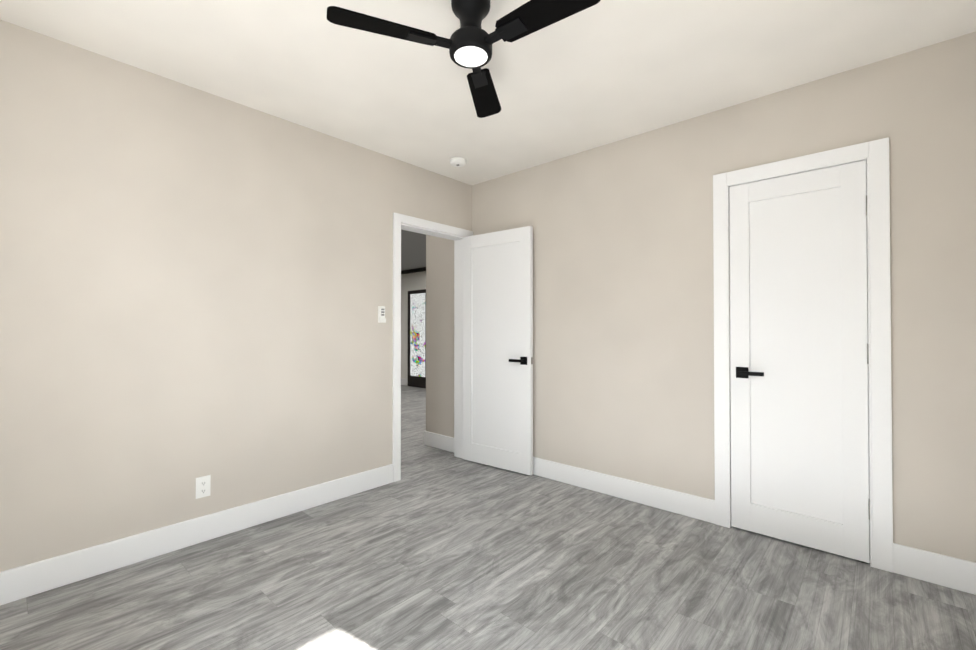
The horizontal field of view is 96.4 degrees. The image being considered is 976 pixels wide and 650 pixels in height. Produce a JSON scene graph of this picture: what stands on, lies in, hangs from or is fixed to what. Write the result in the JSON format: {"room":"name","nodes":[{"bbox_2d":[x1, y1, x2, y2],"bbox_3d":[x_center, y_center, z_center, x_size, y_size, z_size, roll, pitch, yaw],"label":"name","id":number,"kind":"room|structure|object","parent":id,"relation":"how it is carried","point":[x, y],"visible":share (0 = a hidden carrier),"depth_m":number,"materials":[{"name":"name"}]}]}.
{"room":"empty bedroom","nodes":[
{"label":"empty bedroom","id":0,"kind":"room"},
{"bbox_2d":[0,20,471,571],"bbox_3d":[-1.303,-0.050,2.825,0.120,2.500,3.320,-1,-1,42],"label":"wall","id":1,"kind":"structure","parent":0,"point":[194,282],"depth_m":2.32,"materials":[{"name":"paint"}]},
{"bbox_2d":[0,464,392,605],"bbox_3d":[-1.534,1.126,2.451,0.020,0.140,2.412,-1,-1,42],"label":"baseboard","id":2,"kind":"structure","parent":1,"relation":"attached to","point":[25,581],"depth_m":2.29,"materials":[{"name":"white wood"}]},
{"bbox_2d":[196,475,210,498],"bbox_3d":[-1.576,0.896,2.416,0.009,0.114,0.070,-1,-1,42],"label":"electrical outlet","id":3,"kind":"object","parent":1,"relation":"attached to","point":[203,484],"visible":1,"depth_m":2.41,"materials":[{"name":"white plastic"}]},
{"bbox_2d":[378,306,385,322],"bbox_3d":[-0.796,-0.080,3.280,0.026,0.124,0.054,-1,-1,42],"label":"switch","id":4,"kind":"object","parent":1,"relation":"attached to","point":[381,315],"visible":0.98,"depth_m":3.27,"materials":[{"name":"white plastic"}]},
{"bbox_2d":[392,212,472,481],"bbox_3d":[-0.487,0.172,3.731,0.156,2.074,0.877,-1,-1,42],"label":"door frame","id":5,"kind":"structure","parent":1,"relation":"attached to","point":[399,220],"depth_m":3.63,"materials":[{"name":"white wood"}]},
{"bbox_2d":[463,226,532,475],"bbox_3d":[0.059,0.204,3.700,0.716,1.990,0.109,0,-1,38],"label":"entry door","id":6,"kind":"structure","parent":5,"relation":"attached to","point":[497,349],"depth_m":3.68,"materials":[{"name":"white wood"}]},
{"bbox_2d":[401,271,425,378],"bbox_3d":[-0.725,0.006,8.354,5.590,2.500,0.120,-1,-1,42],"label":"wall","id":7,"kind":"structure","parent":0,"point":[413,281],"depth_m":9.15,"materials":[{"name":"paint"}]},
{"bbox_2d":[401,378,407,385],"bbox_3d":[-0.771,1.186,8.292,5.350,0.140,0.016,-1,-1,42],"label":"baseboard","id":8,"kind":"structure","parent":7,"relation":"attached to","point":[404,381],"depth_m":9.16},
{"bbox_2d":[408,289,425,387],"bbox_3d":[-1.417,0.276,8.861,0.640,1.970,0.040,-1,-1,42],"label":"door","id":9,"kind":"structure","parent":7,"relation":"in","point":[416,338],"depth_m":8.88,"materials":[{"name":"black"}]},
{"bbox_2d":[401,230,425,273],"bbox_3d":[-1.561,-1.173,7.450,5.330,0.160,2.360,-1,-1,42],"label":"ceiling soffit","id":10,"kind":"structure","parent":0,"point":[413,252],"depth_m":6.97,"materials":[{"name":"grey paint"}]},
{"bbox_2d":[0,385,975,649],"bbox_3d":[-1.375,1.270,4.745,9.430,0.100,6.340,-1,-1,42],"label":"floor","id":11,"kind":"structure","parent":0,"point":[436,549],"depth_m":1.98,"materials":[{"name":"plastic"}]},
{"bbox_2d":[0,0,975,184],"bbox_3d":[-1.375,-1.330,4.771,9.430,0.100,6.340,-1,-1,42],"label":"ceiling","id":12,"kind":"structure","parent":0,"point":[602,73],"depth_m":2.14,"materials":[{"name":"paint"}]},
{"bbox_2d":[450,157,465,166],"bbox_3d":[-0.237,-1.273,3.426,0.128,0.041,0.128,-1,-1,42],"label":"smoke detector","id":13,"kind":"object","parent":12,"relation":"attached to","point":[457,162],"visible":1,"depth_m":3.39,"materials":[{"name":"white plastic"}]},
{"bbox_2d":[327,0,600,117],"bbox_3d":[-0.002,-1.185,1.650,0.870,0.254,0.963,-1,-1,42],"label":"fan","id":14,"kind":"object","parent":12,"relation":"hanging from","point":[469,43],"visible":1,"depth_m":1.64,"materials":[{"name":"black metal"}]},
{"bbox_2d":[426,31,975,561],"bbox_3d":[0.881,-0.046,3.176,3.960,2.500,0.120,-1,-1,42],"label":"wall","id":15,"kind":"structure","parent":0,"point":[624,309],"depth_m":2.73,"materials":[{"name":"paint"}]},
{"bbox_2d":[424,430,453,452],"bbox_3d":[-0.433,1.145,4.253,0.510,0.140,0.016,-1,-1,42],"label":"baseboard","id":16,"kind":"structure","parent":15,"relation":"attached to","point":[443,442],"depth_m":4.28,"materials":[{"name":"white wood"}]},
{"bbox_2d":[533,457,714,523],"bbox_3d":[0.610,1.135,3.315,2.055,0.140,0.016,-1,-1,42],"label":"baseboard","id":17,"kind":"structure","parent":15,"relation":"attached to","point":[697,507],"depth_m":2.98,"materials":[{"name":"white wood"}]},
{"bbox_2d":[729,160,869,562],"bbox_3d":[1.664,0.180,2.373,0.630,2.010,0.087,-1,-1,42],"label":"closet door","id":18,"kind":"structure","parent":15,"relation":"in","point":[799,354],"depth_m":2.36,"materials":[{"name":"white wood"}]},
{"bbox_2d":[713,137,892,572],"bbox_3d":[1.702,0.143,2.424,0.787,2.106,0.138,-1,-1,42],"label":"trim","id":19,"kind":"structure","parent":15,"relation":"attached to","point":[874,154],"depth_m":2.16,"materials":[{"name":"white wood"}]},
{"bbox_2d":[893,543,975,594],"bbox_3d":[2.069,1.122,2.003,0.320,0.140,0.020,-1,-1,42],"label":"baseboard","id":20,"kind":"structure","parent":15,"relation":"attached to","point":[939,569],"depth_m":2.01,"materials":[{"name":"white wood"}]}
]}

